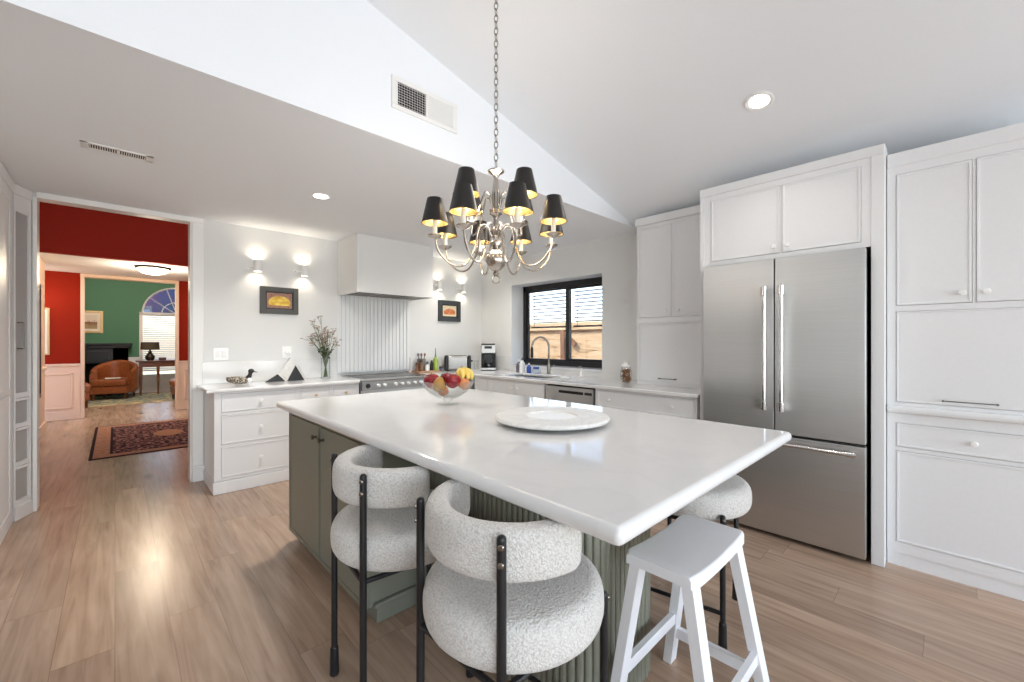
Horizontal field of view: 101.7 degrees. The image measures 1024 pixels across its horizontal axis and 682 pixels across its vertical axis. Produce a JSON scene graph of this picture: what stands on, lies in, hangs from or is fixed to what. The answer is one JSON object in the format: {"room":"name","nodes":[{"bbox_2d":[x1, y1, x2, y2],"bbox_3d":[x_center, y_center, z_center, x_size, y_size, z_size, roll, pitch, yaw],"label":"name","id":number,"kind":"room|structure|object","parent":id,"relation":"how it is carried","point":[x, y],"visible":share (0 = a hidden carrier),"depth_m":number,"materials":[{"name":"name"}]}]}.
{"room":"kitchen","nodes":[
{"label":"kitchen","id":0,"kind":"room"},
{"bbox_2d":[40,258,44,425],"bbox_3d":[-5.424,-0.550,4.536,0.120,3.700,4.150,0,0,-44],"label":"wall","id":1,"kind":"structure","parent":0,"point":[42,263],"depth_m":5.88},
{"bbox_2d":[40,284,40,397],"bbox_3d":[-5.938,0.000,5.186,0.028,1.500,1.000,0,0,-44],"label":"framed mirror","id":2,"kind":"object","parent":1,"relation":"attached to","point":[40,284],"visible":0.18,"depth_m":5.51,"materials":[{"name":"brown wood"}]},
{"bbox_2d":[40,367,46,437],"bbox_3d":[-5.372,0.838,4.585,0.026,0.925,4.150,0,0,-44],"label":"baseboard","id":3,"kind":"structure","parent":1,"relation":"attached to","point":[43,427],"depth_m":5.82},
{"bbox_2d":[40,202,187,266],"bbox_3d":[-5.024,-1.770,6.291,5.200,1.260,0.100,0,0,-44],"label":"wall","id":4,"kind":"structure","parent":0,"point":[64,230],"depth_m":5.74,"materials":[{"name":"red paint"}]},
{"bbox_2d":[40,252,187,280],"bbox_3d":[-5.747,-1.170,7.051,5.200,0.060,2.001,0,0,-44],"label":"ceiling","id":5,"kind":"structure","parent":0,"point":[53,262],"depth_m":6.47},
{"bbox_2d":[135,265,170,274],"bbox_3d":[-5.550,-1.084,6.452,0.430,0.112,0.430,0,0,-44],"label":"ceiling lamp","id":6,"kind":"object","parent":5,"relation":"attached to","point":[147,269],"visible":1,"depth_m":6.34,"materials":[{"name":"white glass"}]},
{"bbox_2d":[45,270,187,363],"bbox_3d":[-6.515,-0.400,7.784,5.300,3.400,0.120,0,0,-44],"label":"wall","id":7,"kind":"structure","parent":0,"point":[62,289],"depth_m":6.90,"materials":[{"name":"red paint"}]},
{"bbox_2d":[45,308,49,354],"bbox_3d":[-7.609,-0.155,6.638,0.335,0.760,0.028,0,0,-44],"label":"framed picture","id":8,"kind":"object","parent":7,"relation":"attached to","point":[47,310],"visible":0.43,"depth_m":6.74},
{"bbox_2d":[45,361,187,421],"bbox_3d":[-6.460,0.838,7.726,5.100,0.925,0.040,0,0,-44],"label":"wainscoting","id":9,"kind":"structure","parent":7,"relation":"attached to","point":[62,381],"depth_m":6.88,"materials":[{"name":"wood"}]},
{"bbox_2d":[80,273,178,418],"bbox_3d":[-6.808,0.083,7.481,1.299,2.435,0.177,0,0,-44],"label":"trim","id":10,"kind":"structure","parent":7,"relation":"attached to","point":[83,276],"depth_m":7.20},
{"bbox_2d":[85,278,174,374],"bbox_3d":[-9.334,-0.400,10.527,5.400,3.400,0.120,0,0,-44],"label":"wall","id":11,"kind":"structure","parent":0,"point":[120,302],"depth_m":10.20,"materials":[{"name":"paint"}]},
{"bbox_2d":[85,311,102,332],"bbox_3d":[-10.000,-0.453,9.787,0.575,0.525,0.028,0,0,-44],"label":"framed picture","id":12,"kind":"object","parent":11,"relation":"attached to","point":[93,319],"visible":0.55,"depth_m":9.88},
{"bbox_2d":[128,357,174,393],"bbox_3d":[-8.395,0.850,11.310,2.960,0.900,0.040,0,0,-44],"label":"trim","id":13,"kind":"structure","parent":11,"relation":"attached to","point":[149,384],"depth_m":10.60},
{"bbox_2d":[139,288,174,376],"bbox_3d":[-8.809,-0.246,10.962,1.480,2.312,0.106,0,0,-44],"label":"window","id":14,"kind":"structure","parent":11,"relation":"in","point":[161,302],"depth_m":10.72,"materials":[{"name":"white"}]},
{"bbox_2d":[143,314,174,371],"bbox_3d":[-8.820,0.045,10.974,1.336,1.450,0.050,0,0,-44],"label":"window blind","id":15,"kind":"object","parent":14,"relation":"attached to","point":[148,323],"visible":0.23,"depth_m":10.76,"materials":[{"name":"white"}]},
{"bbox_2d":[31,192,481,499],"bbox_3d":[-4.422,0.080,2.541,11.100,2.440,0.120,0,0,-44],"label":"wall","id":16,"kind":"structure","parent":0,"point":[233,320],"depth_m":4.40,"materials":[{"name":"paint"}]},
{"bbox_2d":[32,192,203,511],"bbox_3d":[-3.316,0.080,3.587,1.055,2.440,0.148,0,0,-44],"label":"trim","id":17,"kind":"structure","parent":16,"relation":"attached to","point":[195,225],"depth_m":3.84,"materials":[{"name":"wood"}]},
{"bbox_2d":[192,465,204,481],"bbox_3d":[-2.905,1.228,3.865,0.100,0.145,0.025,0,0,-44],"label":"baseboard","id":18,"kind":"structure","parent":16,"relation":"attached to","point":[197,471],"depth_m":3.86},
{"bbox_2d":[213,348,227,359],"bbox_3d":[-2.794,0.127,4.001,0.118,0.117,0.010,0,0,-44],"label":"light switch","id":19,"kind":"object","parent":16,"relation":"attached to","point":[218,353],"visible":1,"depth_m":4.00,"materials":[{"name":"white plastic"}]},
{"bbox_2d":[245,260,261,271],"bbox_3d":[-2.578,-0.750,4.159,0.149,0.110,0.068,0,0,-11],"label":"wall sconce","id":20,"kind":"object","parent":16,"relation":"attached to","point":[257,265],"visible":1,"depth_m":4.14,"materials":[{"name":"beige"}]},
{"bbox_2d":[260,286,297,314],"bbox_3d":[-2.419,-0.419,4.340,0.358,0.278,0.033,0,0,-44],"label":"painting","id":21,"kind":"object","parent":16,"relation":"attached to","point":[273,300],"visible":1,"depth_m":4.33,"materials":[{"name":"black wood"}]},
{"bbox_2d":[282,346,291,357],"bbox_3d":[-2.363,0.117,4.390,0.092,0.125,0.042,0,0,-44],"label":"wall outlet","id":22,"kind":"object","parent":16,"relation":"attached to","point":[286,350],"visible":1,"depth_m":4.39,"materials":[{"name":"white plastic"}]},
{"bbox_2d":[293,265,307,276],"bbox_3d":[-2.263,-0.750,4.459,0.149,0.110,0.068,0,0,-11],"label":"wall sconce","id":23,"kind":"object","parent":16,"relation":"attached to","point":[304,269],"visible":1,"depth_m":4.44,"materials":[{"name":"beige"}]},
{"bbox_2d":[336,295,409,372],"bbox_3d":[-1.662,-0.079,5.069,0.931,0.887,0.022,0,0,-44],"label":"panel","id":24,"kind":"object","parent":16,"relation":"attached to","point":[374,333],"visible":1,"depth_m":5.01,"materials":[{"name":"white paint"}]},
{"bbox_2d":[338,233,432,300],"bbox_3d":[-1.473,-0.829,4.900,0.935,0.617,0.528,0,0,-44],"label":"range hood","id":25,"kind":"object","parent":16,"relation":"attached to","point":[369,266],"visible":1,"depth_m":4.67,"materials":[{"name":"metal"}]},
{"bbox_2d":[433,281,441,289],"bbox_3d":[-1.021,-0.750,5.641,0.149,0.110,0.068,0,0,-11],"label":"wall sconce","id":26,"kind":"object","parent":16,"relation":"attached to","point":[439,283],"visible":0.88,"depth_m":5.62,"materials":[{"name":"beige"}]},
{"bbox_2d":[438,300,460,321],"bbox_3d":[-0.871,-0.417,5.815,0.368,0.290,0.033,0,0,-44],"label":"painting","id":27,"kind":"object","parent":16,"relation":"attached to","point":[450,311],"visible":1,"depth_m":5.80,"materials":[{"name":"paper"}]},
{"bbox_2d":[456,284,465,292],"bbox_3d":[-0.724,-0.745,5.924,0.149,0.110,0.068,0,0,-11],"label":"wall sconce","id":28,"kind":"object","parent":16,"relation":"attached to","point":[463,286],"visible":1,"depth_m":5.90,"materials":[{"name":"beige"}]},
{"bbox_2d":[0,9,636,264],"bbox_3d":[-3.534,-1.180,1.587,11.070,0.080,2.686,0,0,-44],"label":"ceiling","id":29,"kind":"structure","parent":0,"point":[222,154],"depth_m":2.59,"materials":[{"name":"paint"}]},
{"bbox_2d":[80,140,153,162],"bbox_3d":[-2.368,-1.137,2.509,0.320,0.006,0.100,0,0,-44],"label":"ceiling vent","id":30,"kind":"object","parent":29,"relation":"in","point":[85,144],"visible":1,"depth_m":2.50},
{"bbox_2d":[310,193,331,199],"bbox_3d":[-1.502,-1.137,3.278,0.156,0.009,0.156,0,0,-44],"label":"recessed light","id":31,"kind":"object","parent":29,"relation":"in","point":[322,196],"visible":1,"depth_m":3.28,"materials":[{"name":"white"}]},
{"bbox_2d":[313,194,327,198],"bbox_3d":[-1.502,-1.138,3.278,0.108,0.002,0.108,0,0,-44],"label":"diffuser","id":32,"kind":"object","parent":31,"relation":"attached to","point":[317,196],"depth_m":3.28,"materials":[{"name":"white"}]},
{"bbox_2d":[0,0,636,229],"bbox_3d":[-2.668,-1.940,0.518,10.851,1.600,0.060,0,0,-44],"label":"wall","id":33,"kind":"structure","parent":0,"point":[333,62],"depth_m":2.11,"materials":[{"name":"paint"}]},
{"bbox_2d":[391,74,456,133],"bbox_3d":[-0.515,-1.419,2.517,0.455,0.187,0.014,0,0,-44],"label":"air vent","id":34,"kind":"object","parent":33,"relation":"in","point":[411,99],"visible":1,"depth_m":2.50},
{"bbox_2d":[0,391,1023,681],"bbox_3d":[-4.848,1.325,4.221,13.200,0.050,21.200,0,0,-44],"label":"floor","id":35,"kind":"structure","parent":0,"point":[128,568],"depth_m":2.08,"materials":[{"name":"brown wood"}]},
{"bbox_2d":[0,161,14,543],"bbox_3d":[-3.219,0.083,2.197,0.628,2.435,1.622,0,0,-44],"label":"tall cabinet","id":36,"kind":"object","parent":35,"relation":"on","point":[7,185],"visible":1,"depth_m":2.76,"materials":[{"name":"white paint"}]},
{"bbox_2d":[12,184,32,521],"bbox_3d":[-3.611,0.083,3.075,0.065,2.435,0.182,0,0,-22],"label":"door","id":37,"kind":"structure","parent":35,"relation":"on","point":[22,504],"depth_m":3.07,"materials":[{"name":"white paint"}]},
{"bbox_2d":[85,343,132,395],"bbox_3d":[-10.047,0.675,9.529,2.030,1.250,0.338,0,0,-44],"label":"fireplace","id":38,"kind":"object","parent":35,"relation":"on","point":[96,354],"visible":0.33,"depth_m":9.80,"materials":[{"name":"black paint"}]},
{"bbox_2d":[85,343,132,347],"bbox_3d":[-10.047,0.110,9.529,2.030,0.120,0.338,0,0,-44],"label":"mantel shelf","id":39,"kind":"object","parent":38,"relation":"attached to","point":[87,345],"depth_m":9.83,"materials":[{"name":"black paint"}]},
{"bbox_2d":[88,392,174,406],"bbox_3d":[-8.341,1.296,9.484,3.400,0.008,2.000,0,0,-44],"label":"area rug","id":40,"kind":"object","parent":35,"relation":"on","point":[165,396],"visible":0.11,"depth_m":9.21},
{"bbox_2d":[85,383,90,407],"bbox_3d":[-8.664,0.866,8.015,0.826,0.852,0.788,0,0,41],"label":"leather armchair","id":41,"kind":"object","parent":40,"relation":"on","point":[87,385],"visible":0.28,"depth_m":8.07,"materials":[{"name":"brown leather"}]},
{"bbox_2d":[89,360,138,400],"bbox_3d":[-8.982,0.866,9.435,0.826,0.852,0.788,0,0,-28],"label":"leather armchair","id":42,"kind":"object","parent":40,"relation":"on","point":[128,371],"visible":0.97,"depth_m":9.40,"materials":[{"name":"brown leather"}]},
{"bbox_2d":[135,359,174,394],"bbox_3d":[-8.565,0.881,10.430,1.260,0.822,0.520,0,0,-44],"label":"side table","id":43,"kind":"object","parent":40,"relation":"on","point":[169,362],"visible":0.56,"depth_m":10.09,"materials":[{"name":"brown wood"}]},
{"bbox_2d":[140,342,159,359],"bbox_3d":[-8.805,0.250,10.146,0.360,0.440,0.358,0,0,-44],"label":"table lamp","id":44,"kind":"object","parent":43,"relation":"on","point":[149,346],"visible":0.98,"depth_m":10.06,"materials":[{"name":"fabric"}]},
{"bbox_2d":[169,379,174,398],"bbox_3d":[-7.157,0.866,9.368,0.826,0.852,0.788,0,0,44],"label":"leather armchair","id":45,"kind":"object","parent":40,"relation":"on","point":[172,381],"visible":0.19,"depth_m":9.04,"materials":[{"name":"brown leather"}]},
{"bbox_2d":[88,418,187,460],"bbox_3d":[-4.863,1.296,5.905,1.520,0.008,2.380,0,0,-44],"label":"area rug","id":46,"kind":"object","parent":35,"relation":"on","point":[145,437],"visible":0.56,"depth_m":5.52,"materials":[{"name":"fabric"}]},
{"bbox_2d":[203,387,298,495],"bbox_3d":[-2.442,0.869,3.915,0.673,0.862,0.562,0,0,-44],"label":"base cabinet","id":47,"kind":"object","parent":35,"relation":"on","point":[246,434],"visible":0.72,"depth_m":3.69,"materials":[{"name":"white paint"}]},
{"bbox_2d":[196,377,359,393],"bbox_3d":[-2.256,0.421,4.109,1.310,0.032,0.592,0,0,-44],"label":"countertop","id":48,"kind":"structure","parent":47,"relation":"on","point":[254,385],"depth_m":3.88,"materials":[{"name":"white stone"}]},
{"bbox_2d":[226,369,255,383],"bbox_3d":[-2.515,0.332,3.888,0.250,0.142,0.096,0,0,-44],"label":"duck decoy","id":49,"kind":"object","parent":48,"relation":"on","point":[248,379],"visible":1,"depth_m":3.86,"materials":[{"name":"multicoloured wood"}]},
{"bbox_2d":[202,359,335,383],"bbox_3d":[-2.448,0.302,4.322,1.235,0.204,0.021,0,0,-44],"label":"upstand","id":50,"kind":"object","parent":48,"relation":"on","point":[212,372],"visible":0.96,"depth_m":4.21,"materials":[{"name":"white stone"}]},
{"bbox_2d":[266,373,286,381],"bbox_3d":[-2.364,0.367,4.190,0.235,0.075,0.090,0,0,-44],"label":"ornament","id":51,"kind":"object","parent":48,"relation":"on","point":[279,377],"visible":0.96,"depth_m":4.16,"materials":[{"name":"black stone"}]},
{"bbox_2d":[278,358,293,379],"bbox_3d":[-2.371,0.290,4.332,0.180,0.230,0.055,0,0,-44],"label":"stand","id":52,"kind":"object","parent":48,"relation":"on","point":[288,367],"visible":0.57,"depth_m":4.34,"materials":[{"name":"white stone"}]},
{"bbox_2d":[287,365,305,380],"bbox_3d":[-2.227,0.328,4.321,0.215,0.155,0.090,0,0,-44],"label":"ornament","id":53,"kind":"object","parent":48,"relation":"on","point":[297,374],"visible":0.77,"depth_m":4.28,"materials":[{"name":"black stone"}]},
{"bbox_2d":[300,316,341,376],"bbox_3d":[-2.001,0.067,4.425,0.306,0.677,0.368,0,0,44],"label":"flower vase","id":54,"kind":"object","parent":48,"relation":"on","point":[325,340],"visible":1,"depth_m":4.43,"materials":[{"name":"clear glass"}]},
{"bbox_2d":[299,385,330,398],"bbox_3d":[-2.090,0.869,4.253,0.298,0.862,0.558,0,0,-44],"label":"drawer","id":55,"kind":"object","parent":35,"relation":"on","point":[309,392],"visible":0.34,"depth_m":4.06,"materials":[{"name":"white paint"}]},
{"bbox_2d":[331,383,358,396],"bbox_3d":[-1.879,0.869,4.454,0.282,0.862,0.558,0,0,-44],"label":"base cabinet","id":56,"kind":"object","parent":35,"relation":"on","point":[353,388],"visible":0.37,"depth_m":4.26,"materials":[{"name":"white paint"}]},
{"bbox_2d":[340,371,427,393],"bbox_3d":[-1.441,0.843,4.837,0.860,0.915,0.606,0,0,-44],"label":"range cooker","id":57,"kind":"object","parent":35,"relation":"on","point":[401,380],"visible":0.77,"depth_m":4.66,"materials":[{"name":"metal"}]},
{"bbox_2d":[340,372,426,381],"bbox_3d":[-1.455,0.415,4.852,0.860,0.026,0.565,0,0,-44],"label":"cooktop","id":58,"kind":"object","parent":57,"relation":"in","point":[383,376],"depth_m":4.73,"materials":[{"name":"metal"}]},
{"bbox_2d":[362,387,427,393],"bbox_3d":[-1.256,0.853,4.644,0.815,0.615,0.070,0,0,-44],"label":"oven","id":59,"kind":"object","parent":57,"relation":"in","point":[396,388],"depth_m":4.59,"materials":[{"name":"metal"}]},
{"bbox_2d":[330,444,473,681],"bbox_3d":[-0.431,0.868,1.630,0.512,0.864,0.512,0,0,-39],"label":"counter chair","id":60,"kind":"object","parent":35,"relation":"on","point":[376,532],"visible":0.7,"depth_m":1.41,"materials":[{"name":"beige fabric"}]},
{"bbox_2d":[289,412,650,681],"bbox_3d":[-0.291,0.868,2.328,1.210,0.865,2.157,0,0,-44],"label":"kitchen island","id":61,"kind":"object","parent":35,"relation":"on","point":[312,445],"visible":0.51,"depth_m":1.96,"materials":[{"name":"green paint"}]},
{"bbox_2d":[276,386,790,545],"bbox_3d":[-0.160,0.412,2.249,1.362,0.044,2.542,0,0,-44],"label":"island countertop","id":62,"kind":"structure","parent":61,"relation":"on","point":[612,482],"depth_m":1.49,"materials":[{"name":"white stone"}]},
{"bbox_2d":[495,406,609,430],"bbox_3d":[0.190,0.371,1.997,0.544,0.038,0.544,0,0,-44],"label":"lazy susan","id":63,"kind":"object","parent":62,"relation":"on","point":[548,418],"visible":1,"depth_m":1.92,"materials":[{"name":"white stone"}]},
{"bbox_3d":[-0.397,0.316,2.577,0.336,0.146,0.336,0,0,-44],"label":"fruit bowl","id":64,"kind":"object","parent":62,"relation":"on","visible":0},
{"bbox_2d":[424,373,438,388],"bbox_3d":[-0.496,0.245,2.575,0.097,0.099,0.096,0,0,26],"label":"apple","id":65,"kind":"object","parent":64,"relation":"in","point":[429,379],"visible":0.66,"depth_m":2.54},
{"bbox_2d":[432,373,444,391],"bbox_3d":[-0.439,0.249,2.498,0.076,0.114,0.076,0,0,-21],"label":"pear","id":66,"kind":"object","parent":64,"relation":"in","point":[438,385],"visible":1,"depth_m":2.47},
{"bbox_2d":[438,386,448,395],"bbox_3d":[-0.427,0.309,2.589,0.068,0.066,0.068,0,0,-44],"label":"peach","id":67,"kind":"object","parent":64,"relation":"in","point":[445,391],"visible":0.57,"depth_m":2.57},
{"bbox_2d":[440,372,449,385],"bbox_3d":[-0.412,0.241,2.641,0.088,0.087,0.087,0,0,-12],"label":"apple","id":68,"kind":"object","parent":64,"relation":"in","point":[444,375],"visible":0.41,"depth_m":2.61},
{"bbox_2d":[445,373,460,387],"bbox_3d":[-0.358,0.241,2.533,0.094,0.093,0.095,0,0,-21],"label":"apple","id":69,"kind":"object","parent":64,"relation":"in","point":[452,380],"visible":1,"depth_m":2.50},
{"bbox_2d":[458,378,469,389],"bbox_3d":[-0.293,0.263,2.553,0.076,0.074,0.076,0,0,-44],"label":"peach","id":70,"kind":"object","parent":64,"relation":"in","point":[464,384],"visible":0.91,"depth_m":2.53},
{"bbox_2d":[456,367,473,379],"bbox_3d":[-0.295,0.204,2.630,0.111,0.083,0.086,0,0,-44],"label":"banana bunch","id":71,"kind":"object","parent":64,"relation":"in","point":[461,372],"visible":0.89,"depth_m":2.60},
{"bbox_2d":[475,377,488,390],"bbox_3d":[-0.134,0.869,5.287,0.703,0.862,0.278,0,0,-44],"label":"base cabinet","id":72,"kind":"object","parent":35,"relation":"on","point":[481,383],"visible":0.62,"depth_m":5.05,"materials":[{"name":"white paint"}]},
{"bbox_2d":[414,479,609,681],"bbox_3d":[0.004,0.868,1.202,0.512,0.864,0.512,0,0,44],"label":"counter chair","id":73,"kind":"object","parent":35,"relation":"on","point":[520,599],"visible":0.97,"depth_m":1.00,"materials":[{"name":"beige fabric"}]},
{"bbox_2d":[489,378,547,398],"bbox_3d":[0.267,0.869,4.866,0.703,0.862,0.880,0,0,-44],"label":"base cabinet","id":74,"kind":"object","parent":35,"relation":"on","point":[529,389],"visible":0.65,"depth_m":4.60,"materials":[{"name":"white paint"}]},
{"bbox_2d":[545,384,594,405],"bbox_3d":[0.757,0.870,4.291,0.585,0.860,0.600,0,0,-44],"label":"dishwasher","id":75,"kind":"object","parent":35,"relation":"on","point":[581,395],"visible":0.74,"depth_m":4.07,"materials":[{"name":"metal"}]},
{"bbox_2d":[595,389,699,419],"bbox_3d":[1.329,0.869,3.751,0.703,0.862,0.930,0,0,-44],"label":"base cabinet","id":76,"kind":"object","parent":35,"relation":"on","point":[684,407],"visible":0.28,"depth_m":3.47,"materials":[{"name":"white paint"}]},
{"bbox_2d":[409,368,699,398],"bbox_3d":[0.305,0.421,4.531,1.242,0.032,3.512,0,0,-44],"label":"countertop","id":77,"kind":"structure","parent":76,"relation":"on","point":[616,384],"depth_m":4.17,"materials":[{"name":"white stone"}]},
{"bbox_2d":[411,370,439,372],"bbox_3d":[-1.118,0.394,5.415,0.330,0.022,0.185,0,0,-44],"label":"serving tray","id":78,"kind":"object","parent":77,"relation":"on","point":[429,371],"visible":0.89,"depth_m":5.33,"materials":[{"name":"brown wood"}]},
{"bbox_2d":[419,359,422,370],"bbox_3d":[-1.161,0.308,5.323,0.044,0.150,0.043,0,0,-44],"label":"pepper grinder","id":79,"kind":"object","parent":78,"relation":"on","point":[420,361],"visible":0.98,"depth_m":5.31,"materials":[{"name":"brown wood"}]},
{"bbox_2d":[417,353,425,370],"bbox_3d":[-1.176,0.269,5.418,0.112,0.227,0.112,0,0,-44],"label":"utensil crock","id":80,"kind":"object","parent":78,"relation":"on","point":[421,354],"visible":0.75,"depth_m":5.39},
{"bbox_2d":[433,348,437,369],"bbox_3d":[-1.001,0.238,5.467,0.068,0.290,0.067,0,0,-44],"label":"oil bottle","id":81,"kind":"object","parent":78,"relation":"on","point":[435,360],"visible":0.98,"depth_m":5.44,"materials":[{"name":"green glass"}]},
{"bbox_2d":[444,355,472,370],"bbox_3d":[-0.724,0.300,5.667,0.378,0.211,0.194,0,0,-6],"label":"toaster","id":82,"kind":"object","parent":77,"relation":"on","point":[452,362],"visible":0.81,"depth_m":5.58,"materials":[{"name":"metal"}]},
{"bbox_2d":[409,355,510,371],"bbox_3d":[-0.670,0.310,5.584,1.207,0.190,0.647,0,0,-44],"label":"upstand","id":83,"kind":"object","parent":77,"relation":"on","point":[502,362],"visible":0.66,"depth_m":5.80,"materials":[{"name":"white stone"}]},
{"bbox_2d":[481,344,495,370],"bbox_3d":[-0.328,0.221,5.798,0.204,0.368,0.253,0,0,-2],"label":"coffee maker","id":84,"kind":"object","parent":77,"relation":"on","point":[488,351],"visible":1,"depth_m":5.69,"materials":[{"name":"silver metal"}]},
{"bbox_2d":[519,357,524,372],"bbox_3d":[0.130,0.305,5.316,0.072,0.200,0.071,0,0,-44],"label":"soap bottle","id":85,"kind":"object","parent":77,"relation":"on","point":[521,364],"visible":1,"depth_m":5.29,"materials":[{"name":"grey plastic"}]},
{"bbox_2d":[530,336,554,373],"bbox_3d":[0.375,0.174,5.082,0.297,0.462,0.105,0,0,7],"label":"faucet","id":86,"kind":"object","parent":77,"relation":"on","point":[536,338],"visible":0.98,"depth_m":5.08,"materials":[{"name":"grey metal"}]},
{"bbox_2d":[578,366,583,376],"bbox_3d":[0.791,0.345,4.758,0.073,0.120,0.060,0,0,-44],"label":"soap dispenser","id":87,"kind":"object","parent":77,"relation":"on","point":[581,374],"visible":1,"depth_m":4.75,"materials":[{"name":"white ceramic"}]},
{"bbox_2d":[621,361,630,381],"bbox_3d":[1.103,0.301,4.033,0.120,0.208,0.120,0,0,-44],"label":"storage jar","id":88,"kind":"object","parent":77,"relation":"on","point":[625,372],"visible":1,"depth_m":4.01,"materials":[{"name":"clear glass"}]},
{"bbox_2d":[635,205,699,388],"bbox_3d":[1.552,-0.373,3.804,0.415,1.554,0.740,0,0,-44],"label":"cabinet","id":89,"kind":"object","parent":77,"relation":"on","point":[668,243],"visible":0.73,"depth_m":3.71,"materials":[{"name":"white paint"}]},
{"bbox_2d":[610,514,769,681],"bbox_3d":[0.609,0.991,1.423,0.484,0.616,0.390,0,0,-44],"label":"stool","id":90,"kind":"object","parent":35,"relation":"on","point":[688,552],"visible":1,"depth_m":1.39,"materials":[{"name":"white paint"}]},
{"bbox_2d":[651,473,751,649],"bbox_3d":[0.875,0.868,2.032,0.512,0.864,0.512,0,0,36],"label":"counter chair","id":91,"kind":"object","parent":35,"relation":"on","point":[731,499],"visible":0.19,"depth_m":1.79,"materials":[{"name":"beige fabric"}]},
{"bbox_2d":[703,247,870,559],"bbox_3d":[1.989,0.378,2.996,0.847,1.845,0.922,0,0,-44],"label":"refrigerator","id":92,"kind":"object","parent":35,"relation":"on","point":[787,340],"visible":0.76,"depth_m":2.65,"materials":[{"name":"metal"}]},
{"bbox_2d":[700,143,888,566],"bbox_3d":[2.045,0.083,3.023,0.788,2.435,1.046,0,0,-44],"label":"surround","id":93,"kind":"object","parent":35,"relation":"on","point":[839,202],"visible":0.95,"depth_m":2.58,"materials":[{"name":"white paint"}]},
{"bbox_2d":[886,122,1023,600],"bbox_3d":[2.666,0.105,2.418,0.703,2.390,0.686,0,0,-44],"label":"pantry cabinet","id":94,"kind":"object","parent":35,"relation":"on","point":[955,407],"visible":1,"depth_m":2.24,"materials":[{"name":"white paint"}]},
{"bbox_2d":[482,233,636,379],"bbox_3d":[2.652,0.050,3.182,0.290,2.500,8.950,0,0,-44],"label":"wall","id":95,"kind":"structure","parent":0,"point":[614,259],"depth_m":4.87,"materials":[{"name":"paint"}]},
{"bbox_2d":[511,364,601,372],"bbox_3d":[0.586,0.341,5.308,0.250,0.032,1.476,0,0,-44],"label":"window sill","id":96,"kind":"structure","parent":95,"relation":"attached to","point":[585,369],"depth_m":5.11,"materials":[{"name":"white stone"}]},
{"bbox_2d":[523,277,601,367],"bbox_3d":[0.690,-0.220,5.399,0.075,1.090,1.468,0,0,-44],"label":"window","id":97,"kind":"structure","parent":95,"relation":"in","point":[590,282],"depth_m":5.35,"materials":[{"name":"black metal"}]},
{"bbox_2d":[531,292,565,327],"bbox_3d":[0.521,-0.416,5.674,0.051,0.477,0.686,0,0,-44],"label":"window blind","id":98,"kind":"object","parent":97,"relation":"attached to","point":[534,296],"visible":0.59,"depth_m":5.68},
{"bbox_2d":[573,288,601,326],"bbox_3d":[1.001,-0.416,5.170,0.051,0.477,0.567,0,0,-44],"label":"window blind","id":99,"kind":"object","parent":97,"relation":"attached to","point":[577,291],"visible":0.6,"depth_m":5.22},
{"bbox_2d":[367,0,1023,231],"bbox_3d":[-0.454,-1.953,-1.720,11.170,1.734,6.335,0,0,-44],"label":"ceiling","id":100,"kind":"structure","parent":0,"point":[641,101],"depth_m":2.33,"materials":[{"name":"paint"}]},
{"bbox_2d":[421,0,566,283],"bbox_3d":[-0.079,-1.020,2.050,0.683,1.480,0.685,0,0,-44],"label":"chandelier","id":101,"kind":"object","parent":100,"relation":"hanging from","point":[465,202],"visible":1,"depth_m":1.96,"materials":[{"name":"silver metal"}]},
{"bbox_2d":[433,220,436,233],"bbox_3d":[-0.360,-0.528,1.950,0.022,0.079,0.022,0,0,-44],"label":"candle","id":102,"kind":"object","parent":101,"relation":"on","point":[434,221],"depth_m":1.94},
{"bbox_2d":[443,233,446,244],"bbox_3d":[-0.348,-0.528,2.179,0.022,0.079,0.022,0,0,-44],"label":"candle","id":103,"kind":"object","parent":101,"relation":"on","point":[444,234],"depth_m":2.17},
{"bbox_2d":[461,208,465,222],"bbox_3d":[-0.207,-0.528,1.780,0.022,0.079,0.022,0,0,-44],"label":"candle","id":104,"kind":"object","parent":101,"relation":"on","point":[463,210],"depth_m":1.77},
{"bbox_2d":[478,240,481,250],"bbox_3d":[-0.178,-0.528,2.332,0.022,0.079,0.022,0,0,-44],"label":"candle","id":105,"kind":"object","parent":101,"relation":"on","point":[480,244],"depth_m":2.32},
{"bbox_2d":[514,207,519,221],"bbox_3d":[0.021,-0.528,1.768,0.022,0.079,0.022,0,0,-44],"label":"candle","id":106,"kind":"object","parent":101,"relation":"on","point":[516,210],"depth_m":1.76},
{"bbox_2d":[519,240,522,250],"bbox_3d":[0.050,-0.528,2.320,0.022,0.079,0.022,0,0,-44],"label":"candle","id":107,"kind":"object","parent":101,"relation":"on","point":[520,241],"depth_m":2.31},
{"bbox_2d":[551,218,555,231],"bbox_3d":[0.191,-0.528,1.922,0.022,0.079,0.022,0,0,-44],"label":"candle","id":108,"kind":"object","parent":101,"relation":"on","point":[553,220],"depth_m":1.91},
{"bbox_2d":[744,91,774,110],"bbox_3d":[1.454,-1.411,2.455,0.151,0.044,0.156,0,0,-44],"label":"recessed light","id":109,"kind":"object","parent":100,"relation":"attached to","point":[759,99],"visible":1,"depth_m":2.45,"materials":[{"name":"white"}]},
{"bbox_2d":[749,94,769,107],"bbox_3d":[1.455,-1.412,2.455,0.105,0.028,0.108,0,0,-44],"label":"diffuser","id":110,"kind":"object","parent":109,"relation":"attached to","point":[755,100],"depth_m":2.45,"materials":[{"name":"white"}]},
{"label":"outside","id":111,"kind":"structure","parent":0,"visible":0},
{"bbox_3d":[15.683,1.370,30.123,55.740,0.100,38.000,0,0,-44],"label":"ground","id":112,"kind":"structure","parent":111,"visible":0},
{"bbox_2d":[530,321,601,359],"bbox_3d":[1.193,0.466,8.731,0.170,1.709,8.200,0,0,-44],"label":"fence","id":113,"kind":"object","parent":112,"relation":"on","point":[586,341],"visible":0.04,"depth_m":8.72,"materials":[{"name":"wood"}]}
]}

